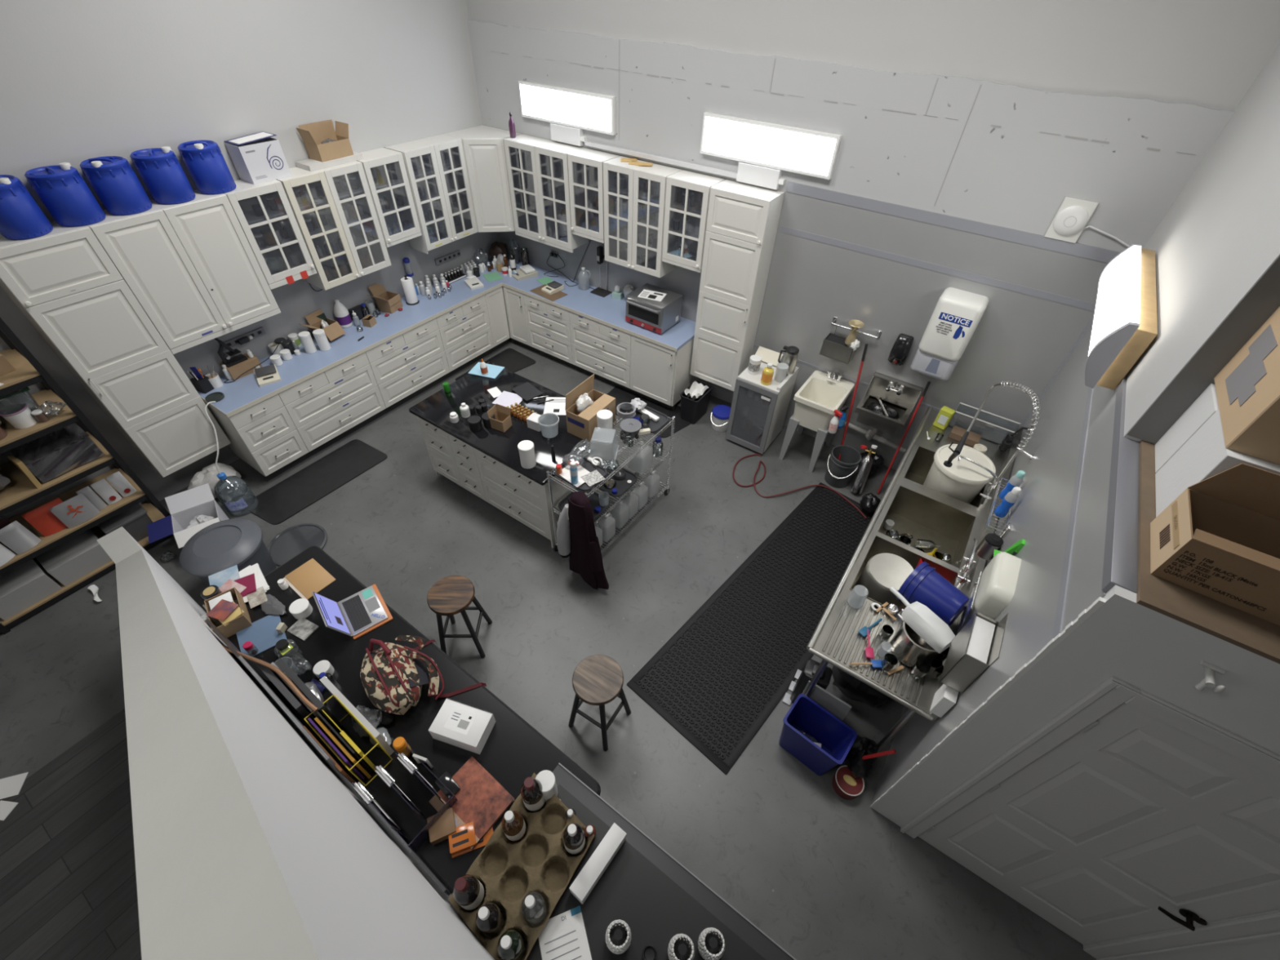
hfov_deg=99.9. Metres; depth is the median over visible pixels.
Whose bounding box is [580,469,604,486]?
card
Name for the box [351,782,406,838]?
brush
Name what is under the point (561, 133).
junction cover
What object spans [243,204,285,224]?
shelf
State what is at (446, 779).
case
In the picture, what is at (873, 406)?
pile
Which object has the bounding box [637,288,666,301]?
printed sheet
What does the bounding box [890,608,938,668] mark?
stock pot
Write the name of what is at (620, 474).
dish
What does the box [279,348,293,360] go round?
plastic jar
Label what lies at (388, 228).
bottle
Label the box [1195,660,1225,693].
coat hook
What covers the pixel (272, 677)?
binder
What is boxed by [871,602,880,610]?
ring
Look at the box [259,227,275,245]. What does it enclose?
plastic jar
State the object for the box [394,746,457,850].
rack
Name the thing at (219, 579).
brochure
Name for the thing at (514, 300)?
unit
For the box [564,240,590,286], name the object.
cable
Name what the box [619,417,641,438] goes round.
bowl
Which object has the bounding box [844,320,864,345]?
brass vase
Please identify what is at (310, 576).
envelope
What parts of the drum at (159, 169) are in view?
handle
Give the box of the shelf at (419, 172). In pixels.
[413,159,445,177]
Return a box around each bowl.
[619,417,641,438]
[901,601,955,653]
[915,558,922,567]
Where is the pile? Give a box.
[865,402,898,419]
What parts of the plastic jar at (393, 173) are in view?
lid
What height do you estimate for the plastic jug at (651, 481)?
0.282 m
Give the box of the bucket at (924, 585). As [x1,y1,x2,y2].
[895,561,969,626]
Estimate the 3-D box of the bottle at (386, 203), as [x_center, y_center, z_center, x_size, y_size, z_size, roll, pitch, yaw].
[-2.739,-2.993,5.811,0.054,0.120,0.053,27,49,23]
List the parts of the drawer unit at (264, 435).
drawer, handle, drawer, handle, drawer, handle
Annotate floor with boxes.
[0,315,1096,959]
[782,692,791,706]
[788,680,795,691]
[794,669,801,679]
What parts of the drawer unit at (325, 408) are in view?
drawer, handle, drawer, handle, drawer, handle, drawer, handle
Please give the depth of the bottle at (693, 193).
5.38 m
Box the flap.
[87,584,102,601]
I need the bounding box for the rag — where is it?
[847,339,859,351]
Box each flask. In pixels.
[356,324,363,332]
[620,431,626,439]
[622,432,630,444]
[625,435,633,447]
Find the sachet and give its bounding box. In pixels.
[412,753,433,768]
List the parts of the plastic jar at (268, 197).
lid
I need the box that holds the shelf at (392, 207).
[382,200,408,216]
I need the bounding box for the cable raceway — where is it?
[584,140,737,178]
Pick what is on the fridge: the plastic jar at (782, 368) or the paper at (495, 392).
the plastic jar at (782, 368)
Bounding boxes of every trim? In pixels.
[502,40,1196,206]
[754,344,1008,435]
[779,225,1096,311]
[786,181,1119,262]
[870,596,1105,808]
[1019,314,1094,426]
[1052,386,1093,638]
[1101,374,1139,592]
[1126,255,1279,444]
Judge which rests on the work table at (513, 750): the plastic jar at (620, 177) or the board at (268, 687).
the board at (268, 687)
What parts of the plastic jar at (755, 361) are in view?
lid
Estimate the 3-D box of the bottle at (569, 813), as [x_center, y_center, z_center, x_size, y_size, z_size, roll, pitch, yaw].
[-0.340,1.643,2.640,0.052,0.095,0.051,27,49,23]
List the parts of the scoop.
handle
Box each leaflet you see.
[206,599,239,621]
[208,591,233,609]
[218,601,244,626]
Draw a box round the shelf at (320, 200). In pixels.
[296,184,363,208]
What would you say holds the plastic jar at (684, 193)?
on the upper cabinet at (687, 181)
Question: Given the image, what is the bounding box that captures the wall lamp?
[1084,244,1157,390]
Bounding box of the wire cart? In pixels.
[546,411,675,553]
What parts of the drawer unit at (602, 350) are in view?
drawer, drawer, drawer, drawer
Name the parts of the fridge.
pane, door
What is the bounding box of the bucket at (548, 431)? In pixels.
[537,413,559,438]
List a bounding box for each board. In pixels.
[238,655,351,782]
[529,284,568,301]
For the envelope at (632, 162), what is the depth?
5.52 m
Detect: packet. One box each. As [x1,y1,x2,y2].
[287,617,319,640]
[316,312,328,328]
[448,821,493,857]
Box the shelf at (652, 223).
[613,206,657,226]
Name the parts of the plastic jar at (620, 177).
lid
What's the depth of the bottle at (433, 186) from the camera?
6.18 m
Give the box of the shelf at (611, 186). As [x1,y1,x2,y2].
[608,182,659,202]
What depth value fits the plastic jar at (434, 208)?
6.32 m
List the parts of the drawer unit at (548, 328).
drawer, drawer, drawer, drawer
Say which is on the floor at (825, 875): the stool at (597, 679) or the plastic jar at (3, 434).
the stool at (597, 679)
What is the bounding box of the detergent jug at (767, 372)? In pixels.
[760,363,773,385]
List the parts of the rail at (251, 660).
panel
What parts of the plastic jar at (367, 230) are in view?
lid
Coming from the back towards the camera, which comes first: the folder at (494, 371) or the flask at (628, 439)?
the folder at (494, 371)
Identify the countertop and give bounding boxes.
[194,256,695,417]
[408,361,617,485]
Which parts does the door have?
handle, latch plate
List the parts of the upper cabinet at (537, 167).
door, pane, light rail, door, pane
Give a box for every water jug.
[213,471,257,515]
[577,266,591,290]
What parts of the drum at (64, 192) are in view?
handle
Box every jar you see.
[0,426,7,439]
[31,408,49,422]
[200,585,222,599]
[251,204,263,216]
[253,233,266,248]
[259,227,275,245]
[265,195,279,210]
[269,354,283,366]
[271,229,282,241]
[274,337,285,350]
[274,639,297,658]
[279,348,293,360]
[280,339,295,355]
[287,333,302,347]
[288,598,312,619]
[289,253,300,265]
[293,188,302,203]
[293,349,301,355]
[302,189,311,201]
[303,217,315,231]
[308,186,318,199]
[312,660,333,678]
[315,185,324,196]
[319,214,327,226]
[322,265,332,280]
[328,213,335,225]
[329,264,342,279]
[333,181,342,192]
[336,261,349,275]
[342,260,351,272]
[347,202,360,218]
[348,175,359,189]
[357,203,364,215]
[358,253,368,268]
[360,250,372,265]
[364,228,374,240]
[388,168,397,179]
[395,195,404,206]
[402,220,410,230]
[417,189,422,199]
[422,158,431,168]
[430,206,438,218]
[466,270,472,277]
[467,415,482,431]
[468,404,475,413]
[472,267,479,276]
[475,404,482,413]
[478,263,484,272]
[478,398,484,405]
[480,403,487,411]
[481,412,495,427]
[487,265,491,271]
[495,260,503,271]
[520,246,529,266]
[619,176,626,189]
[622,203,628,213]
[639,233,645,244]
[639,413,650,424]
[640,254,645,264]
[649,209,656,220]
[651,238,657,248]
[655,211,658,222]
[672,217,679,231]
[681,191,688,205]
[681,217,689,231]
[694,224,699,235]
[742,406,749,413]
[747,355,761,374]
[747,389,755,397]
[755,393,760,400]
[773,362,788,382]
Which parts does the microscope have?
arm, focus knob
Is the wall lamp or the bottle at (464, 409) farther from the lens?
the bottle at (464, 409)
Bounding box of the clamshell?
[562,453,584,466]
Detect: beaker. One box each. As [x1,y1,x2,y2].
[364,300,375,315]
[848,585,868,604]
[885,528,899,540]
[893,533,913,538]
[897,535,911,545]
[911,662,929,679]
[915,538,940,550]
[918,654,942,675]
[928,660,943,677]
[932,551,944,559]
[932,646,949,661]
[942,553,951,564]
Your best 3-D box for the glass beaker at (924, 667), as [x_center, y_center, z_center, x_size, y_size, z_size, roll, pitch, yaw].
[1.757,1.121,3.273,0.110,0.120,0.108,27,49,23]
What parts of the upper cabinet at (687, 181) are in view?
light rail, door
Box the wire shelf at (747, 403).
[746,402,768,426]
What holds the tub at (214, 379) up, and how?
on the countertop at (244, 393)
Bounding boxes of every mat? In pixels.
[244,439,387,524]
[455,348,535,380]
[482,271,503,281]
[536,276,553,284]
[607,386,691,437]
[626,482,875,774]
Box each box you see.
[0,353,15,376]
[200,613,222,626]
[295,151,363,171]
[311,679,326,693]
[426,807,456,844]
[428,697,495,754]
[526,412,546,431]
[589,426,618,463]
[612,290,623,299]
[762,395,771,406]
[1155,383,1218,473]
[1155,408,1279,517]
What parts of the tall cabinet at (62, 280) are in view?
knob, door, handle, door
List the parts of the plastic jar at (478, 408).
lid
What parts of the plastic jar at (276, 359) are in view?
lid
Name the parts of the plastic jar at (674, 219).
lid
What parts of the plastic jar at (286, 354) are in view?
lid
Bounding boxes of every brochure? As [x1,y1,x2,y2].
[208,564,239,587]
[218,578,246,593]
[233,573,256,599]
[245,586,267,608]
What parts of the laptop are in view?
screen lid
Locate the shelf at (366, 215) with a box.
[306,212,371,235]
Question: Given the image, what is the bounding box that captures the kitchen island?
[408,361,617,548]
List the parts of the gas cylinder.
tank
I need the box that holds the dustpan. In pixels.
[993,538,1025,556]
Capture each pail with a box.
[711,404,730,431]
[824,444,861,488]
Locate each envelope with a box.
[283,558,335,599]
[620,157,637,162]
[628,160,642,166]
[638,161,652,165]
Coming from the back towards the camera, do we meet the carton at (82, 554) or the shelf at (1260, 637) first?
the carton at (82, 554)
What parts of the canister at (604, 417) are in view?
lid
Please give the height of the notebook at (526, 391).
0.014 m
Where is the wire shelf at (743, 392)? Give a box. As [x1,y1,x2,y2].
[737,390,769,410]
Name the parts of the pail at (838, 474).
bail handle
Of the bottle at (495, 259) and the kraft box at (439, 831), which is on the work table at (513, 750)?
the kraft box at (439, 831)
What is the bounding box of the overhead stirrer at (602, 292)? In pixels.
[590,245,611,297]
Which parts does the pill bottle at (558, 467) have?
lid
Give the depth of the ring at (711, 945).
2.25 m
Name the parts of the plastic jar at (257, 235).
lid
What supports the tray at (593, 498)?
on the wire cart
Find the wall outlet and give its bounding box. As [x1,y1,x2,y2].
[550,249,558,258]
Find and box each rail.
[221,644,318,712]
[831,316,881,338]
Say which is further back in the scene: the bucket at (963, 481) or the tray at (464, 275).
the tray at (464, 275)
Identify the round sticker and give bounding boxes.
[203,586,215,595]
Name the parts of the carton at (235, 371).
lid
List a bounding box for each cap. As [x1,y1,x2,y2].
[595,506,600,512]
[611,488,617,493]
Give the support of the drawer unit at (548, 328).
on the floor at (825, 875)
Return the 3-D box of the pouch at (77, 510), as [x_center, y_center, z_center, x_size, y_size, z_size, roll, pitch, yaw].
[-4.591,0.254,4.379,0.060,0.210,0.220,27,49,23]
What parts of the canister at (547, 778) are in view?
lid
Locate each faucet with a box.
[826,370,843,382]
[885,382,902,395]
[956,537,977,586]
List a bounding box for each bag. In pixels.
[0,474,10,489]
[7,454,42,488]
[38,400,66,415]
[186,514,214,528]
[261,594,286,615]
[287,652,311,675]
[292,681,324,709]
[320,137,337,143]
[351,705,382,737]
[368,727,391,747]
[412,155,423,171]
[473,248,488,265]
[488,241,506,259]
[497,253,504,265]
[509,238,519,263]
[568,438,596,462]
[600,460,611,468]
[630,397,646,410]
[648,251,656,268]
[831,666,893,707]
[844,734,878,778]
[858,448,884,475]
[859,493,880,513]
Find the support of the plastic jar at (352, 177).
on the upper cabinet at (332, 202)
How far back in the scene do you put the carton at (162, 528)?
4.90 m
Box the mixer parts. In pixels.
[586,457,603,466]
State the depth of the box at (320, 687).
3.12 m
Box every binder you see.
[255,662,320,729]
[271,662,330,729]
[275,657,342,728]
[320,675,394,755]
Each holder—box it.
[400,275,419,305]
[939,611,1008,693]
[975,533,1003,562]
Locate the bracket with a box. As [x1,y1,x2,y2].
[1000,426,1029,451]
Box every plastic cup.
[501,266,508,275]
[598,491,608,506]
[878,641,893,653]
[884,519,894,529]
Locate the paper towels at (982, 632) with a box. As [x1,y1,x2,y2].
[965,616,995,663]
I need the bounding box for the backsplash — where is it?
[929,426,1023,720]
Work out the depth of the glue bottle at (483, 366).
5.42 m
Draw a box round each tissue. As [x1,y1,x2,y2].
[320,319,328,328]
[575,392,593,413]
[614,284,620,292]
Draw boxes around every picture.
[334,616,343,625]
[647,294,657,298]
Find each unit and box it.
[202,394,309,481]
[277,351,386,457]
[365,318,449,413]
[435,294,493,377]
[484,285,510,352]
[502,286,533,351]
[523,293,576,368]
[568,311,632,392]
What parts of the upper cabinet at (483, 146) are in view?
door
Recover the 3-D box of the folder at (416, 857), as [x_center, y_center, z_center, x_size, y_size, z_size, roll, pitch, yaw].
[-0.966,1.811,2.481,0.240,0.100,0.012,29,50,24]
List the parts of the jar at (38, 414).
lid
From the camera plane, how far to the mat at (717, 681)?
4.46 m
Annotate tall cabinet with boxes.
[0,221,231,477]
[689,179,784,391]
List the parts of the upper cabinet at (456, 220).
panel, door, pane, door, pane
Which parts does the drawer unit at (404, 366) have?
drawer, drawer, drawer, drawer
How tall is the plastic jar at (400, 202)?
0.085 m
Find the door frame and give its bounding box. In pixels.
[900,675,1279,959]
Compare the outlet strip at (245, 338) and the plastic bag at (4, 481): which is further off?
the outlet strip at (245, 338)
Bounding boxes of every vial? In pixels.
[512,408,516,417]
[519,412,523,420]
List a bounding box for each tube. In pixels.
[204,400,220,474]
[875,395,888,417]
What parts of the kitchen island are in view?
handle, drawer, handle, drawer, handle, drawer, handle, drawer, handle, drawer, handle, drawer, handle, drawer, handle, drawer, handle, drawer, handle, drawer, handle, drawer, panel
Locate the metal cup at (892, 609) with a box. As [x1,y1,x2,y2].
[886,604,898,615]
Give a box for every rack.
[304,694,392,786]
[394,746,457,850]
[948,402,1020,444]
[985,477,1023,539]
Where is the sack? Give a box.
[187,462,241,498]
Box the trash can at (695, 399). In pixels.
[680,380,712,424]
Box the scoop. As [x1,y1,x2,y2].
[889,586,955,653]
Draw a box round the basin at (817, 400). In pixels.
[793,370,854,431]
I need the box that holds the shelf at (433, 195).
[420,188,439,201]
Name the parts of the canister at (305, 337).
lid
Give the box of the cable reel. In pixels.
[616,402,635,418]
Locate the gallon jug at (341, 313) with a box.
[333,299,352,328]
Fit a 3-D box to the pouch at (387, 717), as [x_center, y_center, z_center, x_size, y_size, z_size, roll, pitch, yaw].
[-1.430,1.319,3.002,0.122,0.048,0.066,27,49,23]
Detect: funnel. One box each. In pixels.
[376,166,385,184]
[925,547,937,556]
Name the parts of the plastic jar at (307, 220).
lid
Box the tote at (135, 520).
[97,503,152,542]
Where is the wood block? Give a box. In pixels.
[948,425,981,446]
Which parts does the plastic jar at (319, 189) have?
lid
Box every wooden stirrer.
[875,601,888,612]
[881,607,897,620]
[887,665,903,675]
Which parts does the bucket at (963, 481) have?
lid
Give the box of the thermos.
[777,346,799,377]
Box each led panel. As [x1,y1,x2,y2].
[518,80,615,135]
[700,111,841,179]
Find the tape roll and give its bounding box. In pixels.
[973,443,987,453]
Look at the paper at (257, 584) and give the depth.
3.63 m
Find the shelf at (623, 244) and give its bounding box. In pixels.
[621,230,657,253]
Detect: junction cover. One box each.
[550,122,586,146]
[736,161,786,190]
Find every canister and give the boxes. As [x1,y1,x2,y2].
[297,331,316,353]
[312,328,330,351]
[517,440,536,468]
[535,769,557,802]
[596,409,613,429]
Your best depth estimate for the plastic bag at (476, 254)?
7.26 m
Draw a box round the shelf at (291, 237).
[257,234,297,253]
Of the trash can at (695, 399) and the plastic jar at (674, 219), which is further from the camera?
the trash can at (695, 399)
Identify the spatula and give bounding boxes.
[850,659,883,667]
[858,617,882,636]
[865,629,874,658]
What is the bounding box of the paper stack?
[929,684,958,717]
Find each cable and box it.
[223,344,278,382]
[543,253,564,276]
[546,255,593,288]
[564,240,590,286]
[1084,225,1129,247]
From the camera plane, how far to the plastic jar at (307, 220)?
5.26 m
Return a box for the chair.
[267,523,327,565]
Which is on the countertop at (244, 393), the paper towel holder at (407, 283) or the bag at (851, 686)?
the paper towel holder at (407, 283)
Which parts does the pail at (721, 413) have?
lid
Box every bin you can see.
[9,422,104,480]
[179,518,276,586]
[778,693,857,775]
[962,551,1021,624]
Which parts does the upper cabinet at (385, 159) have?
light rail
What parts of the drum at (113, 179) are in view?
handle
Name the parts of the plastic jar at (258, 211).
lid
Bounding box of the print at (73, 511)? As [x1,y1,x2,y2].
[66,505,86,518]
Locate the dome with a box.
[603,475,616,488]
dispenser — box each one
[887,333,914,365]
[910,287,989,381]
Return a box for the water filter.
[402,257,418,295]
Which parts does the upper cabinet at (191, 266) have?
door, door, light rail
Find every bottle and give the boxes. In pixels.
[222,364,232,379]
[242,640,258,655]
[246,349,253,357]
[277,578,288,590]
[279,224,288,239]
[311,214,319,228]
[315,244,323,257]
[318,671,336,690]
[323,240,330,255]
[330,238,339,253]
[337,235,343,249]
[342,175,348,191]
[342,206,349,218]
[351,232,357,244]
[351,310,360,326]
[360,303,369,315]
[382,196,390,209]
[386,224,392,235]
[392,222,398,233]
[392,737,411,756]
[395,220,400,231]
[417,184,424,195]
[418,280,426,295]
[425,287,431,297]
[426,207,432,220]
[426,280,433,294]
[429,230,434,240]
[431,182,437,193]
[433,277,440,290]
[435,284,440,293]
[440,273,445,287]
[441,280,447,290]
[449,411,458,422]
[453,874,485,911]
[459,402,470,417]
[460,264,465,273]
[475,902,504,936]
[480,359,488,375]
[493,255,497,266]
[497,929,525,959]
[502,253,508,267]
[502,810,526,842]
[507,266,512,277]
[509,250,515,270]
[520,777,546,813]
[520,891,546,924]
[551,444,555,462]
[555,463,562,474]
[562,822,585,855]
[564,808,576,819]
[584,824,595,839]
[610,925,626,946]
[613,173,617,186]
[613,200,617,212]
[623,225,627,236]
[640,206,644,219]
[643,179,648,193]
[648,231,653,244]
[650,182,653,195]
[652,435,662,457]
[655,182,660,197]
[672,939,689,959]
[673,242,678,253]
[676,188,682,203]
[677,243,681,256]
[684,247,689,258]
[689,191,695,207]
[698,194,702,208]
[703,933,719,955]
[827,409,842,433]
[837,405,848,428]
[994,486,1021,517]
[999,470,1025,499]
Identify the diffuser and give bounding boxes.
[1088,245,1141,355]
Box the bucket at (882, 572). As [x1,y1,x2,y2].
[852,552,913,612]
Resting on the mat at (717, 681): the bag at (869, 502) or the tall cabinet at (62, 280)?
the bag at (869, 502)
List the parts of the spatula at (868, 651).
handle, blade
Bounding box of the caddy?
[187,366,213,393]
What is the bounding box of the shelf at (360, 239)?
[319,235,378,262]
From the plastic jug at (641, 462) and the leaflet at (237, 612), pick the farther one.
the plastic jug at (641, 462)
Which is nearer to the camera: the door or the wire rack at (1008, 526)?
the door
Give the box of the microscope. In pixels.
[214,337,248,367]
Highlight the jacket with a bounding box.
[556,491,608,589]
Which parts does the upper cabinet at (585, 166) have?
door, pane, light rail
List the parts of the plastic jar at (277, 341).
lid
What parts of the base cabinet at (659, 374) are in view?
door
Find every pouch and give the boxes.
[0,517,11,549]
[0,520,41,555]
[0,543,15,566]
[21,497,67,536]
[48,493,100,528]
[75,486,106,511]
[89,478,121,504]
[105,471,136,497]
[377,709,393,724]
[622,284,634,298]
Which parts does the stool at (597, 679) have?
leg, seat, leg, leg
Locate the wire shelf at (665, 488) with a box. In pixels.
[599,471,666,553]
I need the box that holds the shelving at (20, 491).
[0,317,173,634]
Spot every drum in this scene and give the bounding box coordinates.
[0,174,53,239]
[24,162,105,226]
[79,155,151,215]
[129,146,195,204]
[177,140,235,194]
[831,764,864,799]
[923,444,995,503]
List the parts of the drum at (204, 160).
handle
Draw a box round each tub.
[0,386,43,414]
[0,403,38,429]
[205,364,222,388]
[267,342,280,355]
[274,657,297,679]
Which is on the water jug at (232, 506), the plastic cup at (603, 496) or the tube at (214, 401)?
the tube at (214, 401)
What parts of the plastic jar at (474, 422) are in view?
lid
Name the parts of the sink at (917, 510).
leg, leg, bowl, bowl, swing spout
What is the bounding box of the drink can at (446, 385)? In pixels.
[442,382,451,396]
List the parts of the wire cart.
post, post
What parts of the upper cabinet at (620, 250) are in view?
door, pane, door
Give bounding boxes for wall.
[0,0,507,530]
[97,526,494,959]
[466,0,1279,470]
[871,584,1279,959]
[872,43,1279,802]
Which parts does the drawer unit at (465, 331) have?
drawer, drawer, drawer, drawer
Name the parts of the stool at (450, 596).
leg, seat, leg, leg, leg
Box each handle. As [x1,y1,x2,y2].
[837,343,868,460]
[876,381,930,493]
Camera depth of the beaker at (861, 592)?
3.62 m
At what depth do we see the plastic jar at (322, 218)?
5.37 m
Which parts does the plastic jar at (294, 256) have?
lid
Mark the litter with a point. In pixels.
(802, 731)
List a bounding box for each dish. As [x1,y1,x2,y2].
[204,391,224,402]
[613,468,626,479]
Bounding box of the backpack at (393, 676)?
[360,635,486,715]
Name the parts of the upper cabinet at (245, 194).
light rail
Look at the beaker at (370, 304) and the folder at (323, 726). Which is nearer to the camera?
the folder at (323, 726)
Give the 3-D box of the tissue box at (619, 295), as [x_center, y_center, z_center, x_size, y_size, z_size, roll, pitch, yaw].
[-0.282,-2.330,6.775,0.120,0.070,0.090,16,46,13]
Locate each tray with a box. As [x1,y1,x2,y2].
[447,273,466,284]
[448,773,595,959]
[554,455,607,491]
[558,488,609,519]
[594,465,637,497]
[624,405,668,433]
[755,346,782,366]
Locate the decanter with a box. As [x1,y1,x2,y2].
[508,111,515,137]
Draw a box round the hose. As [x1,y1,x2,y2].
[732,453,866,519]
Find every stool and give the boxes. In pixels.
[426,574,492,657]
[568,654,631,751]
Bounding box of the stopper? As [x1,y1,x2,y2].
[642,944,657,959]
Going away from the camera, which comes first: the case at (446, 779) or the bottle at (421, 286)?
the case at (446, 779)
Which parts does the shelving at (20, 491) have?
shelf, shelf, shelf, shelf, shelf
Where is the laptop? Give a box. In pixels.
[311,585,388,636]
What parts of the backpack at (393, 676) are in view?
handle, dark panel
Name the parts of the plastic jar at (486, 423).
lid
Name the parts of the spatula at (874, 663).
handle, blade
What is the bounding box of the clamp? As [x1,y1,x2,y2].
[862,749,896,759]
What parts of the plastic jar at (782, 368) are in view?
lid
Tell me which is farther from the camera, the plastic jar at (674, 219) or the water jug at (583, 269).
the water jug at (583, 269)
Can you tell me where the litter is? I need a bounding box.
[795,728,817,742]
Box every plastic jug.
[595,523,602,546]
[597,512,615,542]
[611,499,629,528]
[621,490,638,519]
[627,440,653,473]
[631,480,648,509]
[643,470,660,497]
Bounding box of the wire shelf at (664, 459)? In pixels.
[553,436,670,524]
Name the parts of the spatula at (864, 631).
blade, handle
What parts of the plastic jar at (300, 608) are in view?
lid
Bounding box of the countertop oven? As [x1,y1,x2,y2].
[625,283,682,333]
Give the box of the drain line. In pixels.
[844,421,906,453]
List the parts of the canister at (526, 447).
lid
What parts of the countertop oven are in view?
handle, control panel, door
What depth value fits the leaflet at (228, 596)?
3.40 m
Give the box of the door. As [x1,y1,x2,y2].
[917,702,1279,945]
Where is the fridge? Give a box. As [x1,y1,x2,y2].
[725,361,799,453]
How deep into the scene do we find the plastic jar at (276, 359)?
5.45 m
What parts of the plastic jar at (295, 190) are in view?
lid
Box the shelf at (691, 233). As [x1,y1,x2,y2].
[669,224,698,240]
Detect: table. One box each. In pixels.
[226,546,600,893]
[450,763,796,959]
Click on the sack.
(208, 474)
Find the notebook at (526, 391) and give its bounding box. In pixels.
[511,382,542,401]
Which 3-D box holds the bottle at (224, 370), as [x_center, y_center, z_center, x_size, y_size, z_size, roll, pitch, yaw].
[-4.023,-1.054,5.247,0.060,0.150,0.059,27,49,23]
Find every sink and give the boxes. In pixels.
[778,370,854,472]
[804,381,1040,752]
[854,372,923,440]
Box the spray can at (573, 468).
[569,461,577,484]
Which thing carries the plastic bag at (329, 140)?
in the carton at (312, 135)
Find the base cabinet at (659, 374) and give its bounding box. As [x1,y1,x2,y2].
[630,334,698,410]
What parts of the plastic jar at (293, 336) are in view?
lid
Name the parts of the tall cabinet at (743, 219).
door, door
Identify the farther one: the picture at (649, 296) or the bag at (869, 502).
the picture at (649, 296)
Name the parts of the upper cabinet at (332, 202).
door, door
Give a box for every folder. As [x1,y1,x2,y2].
[235,614,286,657]
[303,725,355,783]
[307,717,364,779]
[314,716,371,778]
[315,711,372,772]
[340,730,376,770]
[410,850,450,895]
[468,362,504,378]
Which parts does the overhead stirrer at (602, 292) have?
motor, plate, stand rod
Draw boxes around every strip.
[219,326,266,350]
[434,249,460,265]
[638,408,659,421]
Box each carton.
[0,557,62,620]
[35,528,111,586]
[146,483,228,548]
[204,586,252,639]
[219,352,262,380]
[223,131,291,184]
[275,622,287,634]
[295,119,353,162]
[298,308,345,341]
[361,313,376,327]
[366,283,403,313]
[486,403,511,432]
[564,373,615,441]
[568,822,626,904]
[1150,462,1279,626]
[1213,306,1279,464]
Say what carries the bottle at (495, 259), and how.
on the countertop at (244, 393)
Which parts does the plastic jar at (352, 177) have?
lid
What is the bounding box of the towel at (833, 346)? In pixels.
[819,326,855,364]
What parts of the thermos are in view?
handle, lid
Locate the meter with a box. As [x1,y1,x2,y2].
[635,427,650,439]
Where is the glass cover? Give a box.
[605,459,618,469]
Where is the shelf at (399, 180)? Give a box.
[373,174,403,189]
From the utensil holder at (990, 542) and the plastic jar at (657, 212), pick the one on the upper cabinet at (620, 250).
the plastic jar at (657, 212)
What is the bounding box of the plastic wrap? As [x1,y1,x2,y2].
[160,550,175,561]
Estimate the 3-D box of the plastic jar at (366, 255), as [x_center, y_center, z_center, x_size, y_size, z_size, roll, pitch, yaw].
[-3.002,-2.442,5.913,0.090,0.130,0.089,27,49,23]
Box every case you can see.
[347,304,366,321]
[435,771,460,799]
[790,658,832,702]
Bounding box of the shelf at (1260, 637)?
[1136,440,1279,663]
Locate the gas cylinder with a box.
[850,444,877,493]
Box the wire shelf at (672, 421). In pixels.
[549,411,673,497]
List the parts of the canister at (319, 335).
lid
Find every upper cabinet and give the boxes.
[87,189,280,354]
[224,179,316,289]
[276,160,391,290]
[356,147,422,247]
[384,133,477,253]
[443,124,521,232]
[503,133,588,253]
[567,147,619,243]
[603,155,682,277]
[662,169,724,272]
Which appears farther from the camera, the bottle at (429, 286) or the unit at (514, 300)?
the unit at (514, 300)
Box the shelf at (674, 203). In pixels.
[671,197,701,213]
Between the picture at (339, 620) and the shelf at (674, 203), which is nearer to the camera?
the picture at (339, 620)
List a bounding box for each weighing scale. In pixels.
[253,364,281,386]
[464,276,484,289]
[511,264,537,280]
[541,280,564,294]
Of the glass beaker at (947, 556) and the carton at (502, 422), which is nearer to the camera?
the glass beaker at (947, 556)
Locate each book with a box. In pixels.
[337,584,392,639]
[429,755,515,849]
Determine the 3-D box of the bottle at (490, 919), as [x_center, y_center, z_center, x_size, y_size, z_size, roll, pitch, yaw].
[-0.643,1.857,2.284,0.098,0.270,0.097,27,49,23]
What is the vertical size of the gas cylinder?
0.550 m
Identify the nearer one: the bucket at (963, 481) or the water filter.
the bucket at (963, 481)
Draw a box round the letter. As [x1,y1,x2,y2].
[537,906,591,959]
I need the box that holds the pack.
[933,405,955,429]
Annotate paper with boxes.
[0,772,28,799]
[0,800,18,820]
[233,567,257,604]
[238,564,269,606]
[238,566,266,606]
[239,566,260,588]
[250,565,260,581]
[251,563,270,590]
[252,564,266,591]
[487,386,502,397]
[492,391,522,408]
[543,396,565,415]
[559,464,590,487]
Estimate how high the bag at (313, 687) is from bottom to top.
0.093 m
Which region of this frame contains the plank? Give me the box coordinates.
[801,680,852,721]
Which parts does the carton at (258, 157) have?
lid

